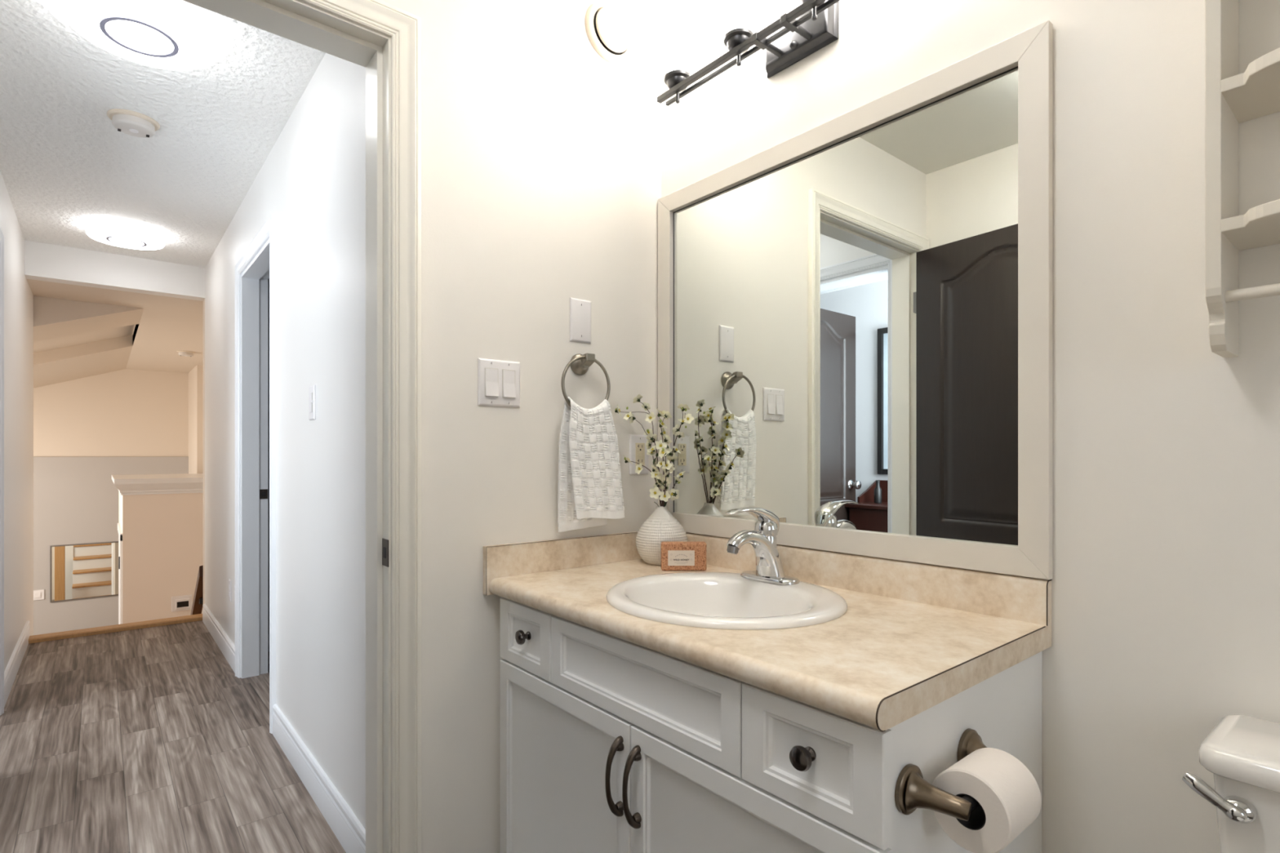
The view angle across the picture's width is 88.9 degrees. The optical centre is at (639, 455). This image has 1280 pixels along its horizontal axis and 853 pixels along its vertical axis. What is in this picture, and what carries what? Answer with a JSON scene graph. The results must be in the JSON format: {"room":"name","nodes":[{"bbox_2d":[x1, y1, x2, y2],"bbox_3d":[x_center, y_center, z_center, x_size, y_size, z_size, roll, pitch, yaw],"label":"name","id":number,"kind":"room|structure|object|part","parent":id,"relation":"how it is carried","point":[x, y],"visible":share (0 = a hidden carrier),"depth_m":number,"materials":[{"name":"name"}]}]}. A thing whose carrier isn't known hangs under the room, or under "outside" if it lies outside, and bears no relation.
{"room":"bathroom","nodes":[
{"label":"bathroom","id":0,"kind":"room"},
{"bbox_2d":[0,170,33,671],"bbox_3d":[-2.719,0.600,2.649,0.120,3.760,4.400,0,0,-40],"label":"wall","id":1,"kind":"structure","parent":0,"point":[18,295],"depth_m":3.54,"materials":[{"name":"white paint"}]},
{"bbox_2d":[0,226,4,715],"bbox_3d":[-2.550,0.076,2.555,0.020,2.107,0.804,0,0,-40],"label":"trim","id":2,"kind":"structure","parent":1,"relation":"attached to","point":[2,236],"depth_m":2.85,"materials":[{"name":"white wood"}]},
{"bbox_2d":[4,620,30,706],"bbox_3d":[-3.281,1.071,3.432,0.014,0.118,1.477,0,0,-40],"label":"baseboard","id":3,"kind":"structure","parent":1,"relation":"attached to","point":[11,672],"depth_m":3.35,"materials":[{"name":"white wood"}]},
{"bbox_2d":[33,368,188,635],"bbox_3d":[-7.297,0.555,7.379,5.000,3.850,0.135,0,0,-40],"label":"wall","id":4,"kind":"structure","parent":0,"point":[125,412],"depth_m":7.88,"materials":[{"name":"beige paint"}]},
{"bbox_2d":[33,589,44,600],"bbox_3d":[-6.974,1.617,7.549,0.115,0.115,0.014,0,0,-40],"label":"wall switch","id":5,"kind":"object","parent":4,"relation":"attached to","point":[37,594],"visible":0.8,"depth_m":7.55,"materials":[{"name":"white plastic"}]},
{"bbox_2d":[49,541,118,602],"bbox_3d":[-6.596,1.387,7.864,0.770,0.665,0.011,0,0,-40],"label":"wall mirror","id":6,"kind":"object","parent":4,"relation":"attached to","point":[77,571],"visible":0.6,"depth_m":7.80,"materials":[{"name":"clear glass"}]},
{"bbox_2d":[24,240,204,301],"bbox_3d":[-3.349,-1.228,4.206,0.897,0.305,0.120,0,0,-40],"label":"wall header","id":7,"kind":"structure","parent":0,"point":[46,262],"depth_m":4.13,"materials":[{"name":"white paint"}]},
{"bbox_2d":[26,279,203,387],"bbox_3d":[-5.716,-0.717,5.549,4.900,0.936,4.970,0,0,-40],"label":"ceiling","id":8,"kind":"structure","parent":0,"point":[80,331],"depth_m":5.58,"materials":[{"name":"beige paint"}]},
{"bbox_2d":[176,351,195,356],"bbox_3d":[-4.705,-1.052,6.757,0.160,0.044,0.160,0,0,-40],"label":"smoke detector","id":9,"kind":"object","parent":8,"relation":"attached to","point":[187,353],"visible":1,"depth_m":6.72,"materials":[{"name":"beige plastic"}]},
{"bbox_2d":[28,613,202,644],"bbox_3d":[-3.372,1.123,4.234,0.895,0.038,0.112,0,0,-40],"label":"trim","id":10,"kind":"structure","parent":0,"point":[148,624],"depth_m":4.18,"materials":[{"name":"brown wood"}]},
{"bbox_2d":[118,490,203,623],"bbox_3d":[-4.748,1.405,6.786,1.030,2.150,1.600,0,0,-40],"label":"wall","id":11,"kind":"structure","parent":0,"point":[162,534],"depth_m":6.01,"materials":[{"name":"beige paint"}]},
{"bbox_2d":[117,523,122,624],"bbox_3d":[-5.034,1.590,6.303,0.026,1.780,1.180,0,0,-40],"label":"closet door","id":12,"kind":"structure","parent":11,"relation":"in","point":[119,530],"depth_m":5.85,"materials":[{"name":"white paint"}]},
{"bbox_2d":[111,473,203,495],"bbox_3d":[-4.779,0.282,6.761,1.070,0.145,1.720,0,0,-40],"label":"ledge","id":13,"kind":"structure","parent":11,"relation":"attached to","point":[126,484],"depth_m":6.03,"materials":[{"name":"white wood"}]},
{"bbox_2d":[171,594,192,612],"bbox_3d":[-4.290,1.385,6.107,0.160,0.140,0.029,0,0,-40],"label":"power outlet","id":14,"kind":"object","parent":11,"relation":"attached to","point":[184,602],"visible":0.89,"depth_m":6.10,"materials":[{"name":"white plastic"}]},
{"bbox_2d":[0,620,346,852],"bbox_3d":[-1.893,1.180,2.893,4.000,0.100,3.840,0,0,-40],"label":"floor","id":15,"kind":"structure","parent":0,"point":[146,740],"depth_m":2.44,"materials":[{"name":"grey wood"}]},
{"bbox_2d":[267,278,269,652],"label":"door","id":16,"kind":"structure","parent":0,"point":[268,278],"depth_m":3.75,"materials":[{"name":"white wood"}]},
{"bbox_2d":[188,53,365,829],"bbox_3d":[-2.965,0.600,5.257,1.035,3.760,8.730,0,0,-40],"label":"wall","id":17,"kind":"structure","parent":0,"point":[313,177],"depth_m":2.20,"materials":[{"name":"white paint"}]},
{"bbox_2d":[190,565,203,615],"bbox_3d":[-3.229,1.310,5.246,0.654,1.103,1.310,0,0,-40],"label":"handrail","id":18,"kind":"object","parent":17,"relation":"attached to","point":[197,602],"visible":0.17,"depth_m":4.72,"materials":[{"name":"brown wood"}]},
{"bbox_2d":[202,604,235,673],"bbox_3d":[-2.524,1.071,3.903,0.014,0.118,1.419,0,0,-40],"label":"baseboard","id":19,"kind":"structure","parent":17,"relation":"attached to","point":[225,645],"depth_m":3.81,"materials":[{"name":"white wood"}]},
{"bbox_2d":[240,239,269,678],"bbox_3d":[-1.729,0.099,3.048,0.120,2.062,0.815,0,0,-40],"label":"trim","id":20,"kind":"structure","parent":17,"relation":"attached to","point":[254,279],"depth_m":3.33,"materials":[{"name":"white wood"}]},
{"bbox_3d":[-1.946,0.200,3.373,0.036,0.050,0.002,0,0,-40],"label":"strike plate","id":21,"kind":"part","parent":20,"relation":"part of","materials":[{"name":"black metal"}]},
{"bbox_2d":[235,213,275,733],"bbox_3d":[-1.783,0.074,3.003,0.020,2.112,0.914,0,0,-40],"label":"trim","id":22,"kind":"structure","parent":17,"relation":"attached to","point":[268,231],"depth_m":2.66,"materials":[{"name":"white wood"}]},
{"bbox_2d":[308,385,315,420],"bbox_3d":[-1.105,-0.177,2.190,0.012,0.114,0.072,0,0,-40],"label":"dimmer switch","id":23,"kind":"object","parent":17,"relation":"attached to","point":[312,389],"visible":1,"depth_m":2.17,"materials":[{"name":"white plastic"}]},
{"bbox_2d":[271,703,365,852],"bbox_3d":[-1.044,1.071,2.116,0.014,0.118,1.397,0,0,-40],"label":"baseboard","id":24,"kind":"structure","parent":17,"relation":"attached to","point":[344,824],"depth_m":2.08,"materials":[{"name":"white wood"}]},
{"bbox_2d":[0,0,694,267],"bbox_3d":[-0.880,-1.330,1.803,1.872,0.100,6.730,0,0,-40],"label":"ceiling","id":25,"kind":"structure","parent":0,"point":[65,167],"depth_m":2.54,"materials":[{"name":"paint"}]},
{"bbox_2d":[85,220,165,249],"bbox_3d":[-2.924,-1.248,3.714,0.356,0.062,0.356,0,0,-40],"label":"ceiling light","id":26,"kind":"object","parent":25,"relation":"attached to","point":[122,234],"visible":1,"depth_m":3.64,"materials":[{"name":"white glass"}]},
{"bbox_2d":[106,108,159,137],"bbox_3d":[-1.929,-1.258,2.486,0.160,0.044,0.160,0,0,-40],"label":"smoke detector","id":27,"kind":"object","parent":25,"relation":"attached to","point":[131,122],"visible":1,"depth_m":2.45,"materials":[{"name":"beige plastic"}]},
{"bbox_2d":[58,0,213,70],"bbox_3d":[-1.458,-1.248,1.902,0.356,0.062,0.356,0,0,-40],"label":"ceiling light","id":28,"kind":"object","parent":25,"relation":"attached to","point":[164,34],"visible":1,"depth_m":1.88,"materials":[{"name":"white glass"}]},
{"bbox_2d":[382,0,661,852],"bbox_3d":[-0.598,-0.075,1.472,1.860,2.410,0.120,0,0,-40],"label":"wall","id":29,"kind":"structure","parent":0,"point":[541,153],"depth_m":1.60,"materials":[{"name":"white paint"}]},
{"bbox_2d":[182,0,391,852],"bbox_3d":[-0.878,0.099,1.237,0.785,2.062,0.124,0,0,-40],"label":"trim","id":30,"kind":"structure","parent":29,"relation":"attached to","point":[296,20],"depth_m":1.46,"materials":[{"name":"white wood"}]},
{"bbox_3d":[-0.563,0.215,1.444,0.002,0.060,0.040,0,0,-40],"label":"strike plate","id":31,"kind":"part","parent":30,"relation":"part of","materials":[{"name":"grey metal"}]},
{"bbox_2d":[298,0,421,852],"bbox_3d":[-0.835,0.074,1.185,0.884,2.112,0.020,0,0,-40],"label":"trim","id":32,"kind":"structure","parent":29,"relation":"attached to","point":[403,27],"depth_m":1.44,"materials":[{"name":"white wood"}]},
{"bbox_2d":[477,358,519,407],"bbox_3d":[-0.342,-0.177,1.597,0.113,0.114,0.012,0,0,-40],"label":"light switch","id":33,"kind":"object","parent":29,"relation":"attached to","point":[498,380],"visible":1,"depth_m":1.59,"materials":[{"name":"white plastic"}]},
{"bbox_3d":[-0.324,-0.177,1.613,0.035,0.069,0.001,0,0,-40],"label":"rocker frame","id":34,"kind":"part","parent":33,"relation":"part of","materials":[{"name":"white plastic"}]},
{"bbox_2d":[569,297,591,343],"bbox_3d":[-0.158,-0.362,1.753,0.068,0.115,0.007,0,0,-40],"label":"blank plate","id":35,"kind":"object","parent":29,"relation":"attached to","point":[580,309],"visible":1,"depth_m":1.75,"materials":[{"name":"white plastic"}]},
{"bbox_2d":[560,353,610,407],"bbox_3d":[-0.152,-0.190,1.727,0.156,0.166,0.056,0,0,-40],"label":"towel ring","id":36,"kind":"object","parent":29,"relation":"attached to","point":[580,364],"visible":0.94,"depth_m":1.72,"materials":[{"name":"silver metal"}]},
{"bbox_3d":[-0.138,-0.250,1.722,0.028,0.035,0.030,0,0,-40],"label":"arm","id":37,"kind":"part","parent":36,"relation":"part of","materials":[{"name":"silver metal"}]},
{"bbox_2d":[585,1,632,64],"bbox_3d":[-0.077,-1.176,1.805,0.160,0.160,0.030,0,0,-40],"label":"air vent","id":38,"kind":"object","parent":29,"relation":"in","point":[608,32],"visible":1,"depth_m":1.79,"materials":[{"name":"beige plastic"}]},
{"bbox_2d":[629,434,648,475],"bbox_3d":[-0.001,-0.003,1.882,0.070,0.115,0.009,0,0,-40],"label":"power outlet","id":39,"kind":"object","parent":29,"relation":"attached to","point":[637,448],"visible":0.7,"depth_m":1.88,"materials":[{"name":"white plastic"}]},
{"bbox_2d":[635,443,644,466],"bbox_3d":[0.001,-0.003,1.880,0.033,0.067,0.003,0,0,-40],"label":"receptacle","id":40,"kind":"object","parent":39,"relation":"attached to","point":[640,447],"depth_m":1.88,"materials":[{"name":"beige plastic"}]},
{"bbox_2d":[557,396,624,532],"bbox_3d":[-0.127,0.024,1.725,0.184,0.350,0.061,0,0,-40],"label":"hand towel","id":41,"kind":"object","parent":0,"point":[590,491],"visible":1,"depth_m":1.70,"materials":[{"name":"white fabric"}]},
{"bbox_2d":[661,0,1279,852],"bbox_3d":[0.987,-0.065,0.922,0.120,2.430,2.750,0,0,-40],"label":"wall","id":42,"kind":"structure","parent":0,"point":[1166,580],"depth_m":1.06,"materials":[{"name":"white paint"}]},
{"bbox_2d":[656,0,839,106],"bbox_3d":[0.324,-1.029,1.502,0.159,0.178,0.766,0,0,-40],"label":"vanity light","id":43,"kind":"object","parent":42,"relation":"attached to","point":[812,25],"visible":1,"depth_m":1.55,"materials":[{"name":"grey metal"}]},
{"bbox_3d":[0.101,-1.064,1.738,0.116,0.108,0.116,0,0,-40],"label":"lamp shade","id":44,"kind":"part","parent":43,"relation":"part of","materials":[{"name":"white glass"}]},
{"bbox_3d":[0.238,-1.064,1.571,0.116,0.108,0.116,0,0,-40],"label":"lamp shade","id":45,"kind":"part","parent":43,"relation":"part of","materials":[{"name":"white glass"}]},
{"bbox_3d":[0.314,-0.966,1.549,0.060,0.015,0.015,0,0,-40],"label":"arm","id":46,"kind":"part","parent":43,"relation":"part of","materials":[{"name":"grey metal"}]},
{"bbox_3d":[0.374,-1.002,1.543,0.029,0.117,0.202,0,0,-40],"label":"plate","id":47,"kind":"part","parent":43,"relation":"part of","materials":[{"name":"grey metal"}]},
{"bbox_3d":[0.368,-0.966,1.484,0.060,0.015,0.015,0,0,-40],"label":"arm","id":48,"kind":"part","parent":43,"relation":"part of","materials":[{"name":"grey metal"}]},
{"bbox_2d":[657,20,1053,579],"bbox_3d":[0.388,-0.270,1.533,0.018,0.972,1.030,0,0,-40],"label":"framed mirror","id":49,"kind":"object","parent":42,"relation":"attached to","point":[855,309],"visible":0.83,"depth_m":1.38,"materials":[{"name":"clear glass"}]},
{"bbox_3d":[0.076,-0.270,1.910,0.018,0.971,0.052,0,0,-40],"label":"frame rail","id":50,"kind":"part","parent":49,"relation":"part of","materials":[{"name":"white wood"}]},
{"bbox_3d":[0.388,-0.732,1.533,0.018,0.049,1.029,0,0,-40],"label":"frame rail","id":51,"kind":"part","parent":49,"relation":"part of","materials":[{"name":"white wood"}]},
{"bbox_3d":[0.388,0.191,1.533,0.018,0.051,1.029,0,0,-40],"label":"frame rail","id":52,"kind":"part","parent":49,"relation":"part of","materials":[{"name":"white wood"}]},
{"bbox_3d":[0.701,-0.270,1.156,0.018,0.971,0.050,0,0,-40],"label":"frame rail","id":53,"kind":"part","parent":49,"relation":"part of","materials":[{"name":"white wood"}]},
{"bbox_2d":[685,532,1049,625],"bbox_3d":[0.392,0.258,1.530,0.020,0.077,1.013,0,0,-40],"label":"backsplash","id":54,"kind":"structure","parent":42,"relation":"attached to","point":[1020,598],"depth_m":1.33,"materials":[{"name":"beige laminate"}]},
{"bbox_2d":[1204,0,1279,357],"bbox_3d":[0.968,-0.537,0.703,0.187,0.785,0.538,0,0,-40],"label":"wall shelf","id":55,"kind":"object","parent":42,"relation":"attached to","point":[1232,98],"visible":1,"depth_m":0.88,"materials":[{"name":"white paint"}]},
{"bbox_3d":[0.824,-0.537,0.922,0.129,0.785,0.017,0,0,-40],"label":"panel","id":56,"kind":"part","parent":55,"relation":"part of","materials":[{"name":"white paint"}]},
{"bbox_3d":[0.336,1.180,0.343,1.860,0.100,2.930,0,0,-40],"label":"floor","id":57,"kind":"structure","parent":0,"visible":0},
{"bbox_2d":[500,596,1042,852],"bbox_3d":[0.167,0.733,1.357,0.583,0.794,1.029,0,0,-40],"label":"vanity cabinet","id":58,"kind":"object","parent":57,"relation":"on","point":[609,744],"visible":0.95,"depth_m":1.09,"materials":[{"name":"white wood"}]},
{"bbox_3d":[-0.263,0.408,1.466,0.031,0.033,0.033,0,0,-40],"label":"knob","id":59,"kind":"part","parent":58,"relation":"part of","materials":[{"name":"brown metal"}]},
{"bbox_3d":[-0.257,0.412,1.481,0.019,0.143,0.227,0,0,-40],"label":"drawer","id":60,"kind":"part","parent":58,"relation":"part of","materials":[{"name":"white wood"}]},
{"bbox_3d":[-0.171,0.752,1.378,0.019,0.526,0.496,0,0,-40],"label":"door","id":61,"kind":"part","parent":58,"relation":"part of","materials":[{"name":"white wood"}]},
{"bbox_3d":[-0.047,0.589,1.188,0.037,0.147,0.017,0,0,-40],"label":"pull handle","id":62,"kind":"part","parent":58,"relation":"part of","materials":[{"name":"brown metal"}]},
{"bbox_3d":[-0.015,0.589,1.149,0.037,0.147,0.017,0,0,-40],"label":"pull handle","id":63,"kind":"part","parent":58,"relation":"part of","materials":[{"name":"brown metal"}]},
{"bbox_3d":[0.148,0.752,0.994,0.019,0.526,0.494,0,0,-40],"label":"door","id":64,"kind":"part","parent":58,"relation":"part of","materials":[{"name":"white wood"}]},
{"bbox_2d":[483,531,1052,732],"bbox_3d":[0.172,0.277,1.359,0.576,0.118,1.034,0,0,-40],"label":"countertop","id":65,"kind":"structure","parent":58,"relation":"on","point":[911,637],"depth_m":1.14,"materials":[{"name":"beige laminate"}]},
{"bbox_2d":[635,506,687,565],"bbox_3d":[0.060,0.217,1.793,0.143,0.157,0.143,0,0,-23],"label":"vase","id":66,"kind":"object","parent":65,"relation":"on","point":[661,526],"visible":0.81,"depth_m":1.75,"materials":[{"name":"white ceramic"}]},
{"bbox_2d":[614,394,662,504],"bbox_3d":[-0.003,0.008,1.817,0.134,0.357,0.054,0,0,-1],"label":"branch","id":67,"kind":"object","parent":66,"relation":"in","point":[650,416],"visible":0.95,"depth_m":1.82,"materials":[{"name":"beige plant"}]},
{"bbox_3d":[0.035,0.017,1.816,0.073,0.339,0.021,0,0,26],"label":"stem","id":68,"kind":"part","parent":67,"relation":"part of","materials":[{"name":"plant"}]},
{"bbox_2d":[623,455,662,506],"bbox_3d":[0.008,0.093,1.792,0.111,0.187,0.035,0,0,18],"label":"branch","id":69,"kind":"object","parent":66,"relation":"in","point":[639,468],"visible":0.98,"depth_m":1.79,"materials":[{"name":"beige plant"}]},
{"bbox_3d":[0.011,0.100,1.794,0.098,0.172,0.009,0,0,7],"label":"stem","id":70,"kind":"part","parent":69,"relation":"part of","materials":[{"name":"plant"}]},
{"bbox_2d":[644,428,656,471],"bbox_3d":[0.039,0.055,1.817,0.034,0.263,0.065,0,0,-40],"label":"branch","id":71,"kind":"object","parent":66,"relation":"in","point":[648,445],"visible":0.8,"depth_m":1.82,"materials":[{"name":"beige plant"}]},
{"bbox_2d":[649,475,671,506],"bbox_3d":[0.054,0.120,1.774,0.058,0.133,0.035,0,0,-1],"label":"branch","id":72,"kind":"object","parent":66,"relation":"in","point":[655,492],"visible":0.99,"depth_m":1.77,"materials":[{"name":"beige plant"}]},
{"bbox_2d":[654,408,671,506],"bbox_3d":[0.059,0.030,1.755,0.049,0.312,0.067,0,0,-28],"label":"branch","id":73,"kind":"object","parent":66,"relation":"in","point":[660,444],"visible":0.82,"depth_m":1.75,"materials":[{"name":"beige plant"}]},
{"bbox_3d":[0.060,0.041,1.764,0.011,0.291,0.059,0,0,10],"label":"stem","id":74,"kind":"part","parent":73,"relation":"part of","materials":[{"name":"plant"}]},
{"bbox_2d":[657,446,673,506],"bbox_3d":[0.071,0.081,1.740,0.040,0.210,0.101,0,0,7],"label":"branch","id":75,"kind":"object","parent":66,"relation":"in","point":[667,467],"visible":0.98,"depth_m":1.73,"materials":[{"name":"beige plant"}]},
{"bbox_3d":[0.066,0.091,1.751,0.009,0.190,0.083,0,0,-2],"label":"stem","id":76,"kind":"part","parent":75,"relation":"part of","materials":[{"name":"plant"}]},
{"bbox_2d":[665,471,684,503],"bbox_3d":[0.091,0.114,1.774,0.064,0.144,0.034,0,0,6],"label":"branch","id":77,"kind":"object","parent":66,"relation":"in","point":[674,493],"visible":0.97,"depth_m":1.77,"materials":[{"name":"beige plant"}]},
{"bbox_2d":[664,403,693,490],"bbox_3d":[0.105,0.022,1.778,0.085,0.328,0.041,0,0,-6],"label":"branch","id":78,"kind":"object","parent":66,"relation":"in","point":[687,418],"visible":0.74,"depth_m":1.78,"materials":[{"name":"beige plant"}]},
{"bbox_3d":[0.092,0.035,1.785,0.064,0.302,0.010,0,0,9],"label":"stem","id":79,"kind":"part","parent":78,"relation":"part of","materials":[{"name":"plant"}]},
{"bbox_2d":[661,541,706,570],"bbox_3d":[0.113,0.260,1.683,0.117,0.072,0.031,0,0,0],"label":"soap bar","id":80,"kind":"object","parent":65,"relation":"on","point":[675,555],"visible":1,"depth_m":1.67,"materials":[{"name":"paper"}]},
{"bbox_2d":[671,554,692,564],"bbox_3d":[0.106,0.264,1.667,0.057,0.026,0.001,0,0,0],"label":"label","id":81,"kind":"object","parent":80,"relation":"on","point":[675,558],"depth_m":1.67,"materials":[{"name":"beige paper"}]},
{"bbox_2d":[606,572,847,629],"bbox_3d":[0.171,0.357,1.350,0.471,0.150,0.501,0,0,-40],"label":"sink","id":82,"kind":"object","parent":65,"relation":"in","point":[709,600],"visible":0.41,"depth_m":1.43,"materials":[{"name":"white ceramic"}]},
{"bbox_2d":[724,506,799,585],"bbox_3d":[0.253,0.199,1.454,0.168,0.169,0.154,0,0,-40],"label":"faucet","id":83,"kind":"object","parent":65,"relation":"on","point":[769,566],"visible":1,"depth_m":1.46,"materials":[{"name":"silver metal"}]},
{"bbox_3d":[0.250,0.147,1.451,0.160,0.066,0.051,0,0,-40],"label":"lever","id":84,"kind":"part","parent":83,"relation":"part of","materials":[{"name":"silver metal"}]},
{"bbox_3d":[0.256,0.222,1.456,0.163,0.114,0.076,0,0,-40],"label":"spout","id":85,"kind":"part","parent":83,"relation":"part of","materials":[{"name":"silver metal"}]},
{"bbox_3d":[0.294,0.279,1.488,0.058,0.010,0.154,0,0,-40],"label":"plate","id":86,"kind":"part","parent":83,"relation":"part of","materials":[{"name":"silver metal"}]},
{"bbox_3d":[0.221,0.408,0.882,0.031,0.033,0.033,0,0,-40],"label":"knob","id":87,"kind":"part","parent":58,"relation":"part of","materials":[{"name":"brown metal"}]},
{"bbox_3d":[0.232,0.412,0.892,0.019,0.143,0.230,0,0,-40],"label":"drawer","id":88,"kind":"part","parent":58,"relation":"part of","materials":[{"name":"white wood"}]},
{"bbox_2d":[894,728,986,821],"bbox_3d":[0.441,0.436,0.880,0.236,0.062,0.076,0,0,-40],"label":"paper holder","id":89,"kind":"object","parent":58,"relation":"attached to","point":[912,792],"visible":0.64,"depth_m":0.83,"materials":[{"name":"brown metal"}]},
{"bbox_3d":[0.374,0.436,0.825,0.062,0.062,0.076,0,0,-40],"label":"post","id":90,"kind":"part","parent":89,"relation":"part of","materials":[{"name":"brown metal"}]},
{"bbox_3d":[0.508,0.436,0.936,0.062,0.062,0.076,0,0,-40],"label":"post","id":91,"kind":"part","parent":89,"relation":"part of","materials":[{"name":"brown metal"}]},
{"bbox_2d":[932,747,1041,852],"bbox_3d":[0.456,0.453,0.861,0.100,0.101,0.101,0,0,-40],"label":"toilet paper","id":92,"kind":"object","parent":89,"relation":"on","point":[1007,794],"visible":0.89,"depth_m":0.83,"materials":[{"name":"white paper"}]},
{"bbox_2d":[1182,715,1279,852],"bbox_3d":[0.737,0.751,0.549,0.704,0.757,0.500,0,0,-40],"label":"toilet","id":93,"kind":"object","parent":57,"relation":"on","point":[1242,753],"visible":1,"depth_m":0.82,"materials":[{"name":"white ceramic"}]},
{"bbox_3d":[0.720,0.429,0.824,0.014,0.039,0.054,0,0,-40],"label":"lever arm","id":94,"kind":"part","parent":93,"relation":"part of","materials":[{"name":"silver metal"}]},
{"bbox_3d":[0.940,0.389,0.711,0.185,0.032,0.489,0,0,-40],"label":"tank lid","id":95,"kind":"part","parent":93,"relation":"part of","materials":[{"name":"white ceramic"}]},
{"bbox_3d":[0.741,0.442,0.808,0.028,0.028,0.033,0,0,-40],"label":"flush lever","id":96,"kind":"part","parent":93,"relation":"part of","materials":[{"name":"silver metal"}]},
{"bbox_3d":[0.944,0.576,0.714,0.168,0.338,0.461,0,0,-40],"label":"tank","id":97,"kind":"part","parent":93,"relation":"part of","materials":[{"name":"white ceramic"}]}
]}

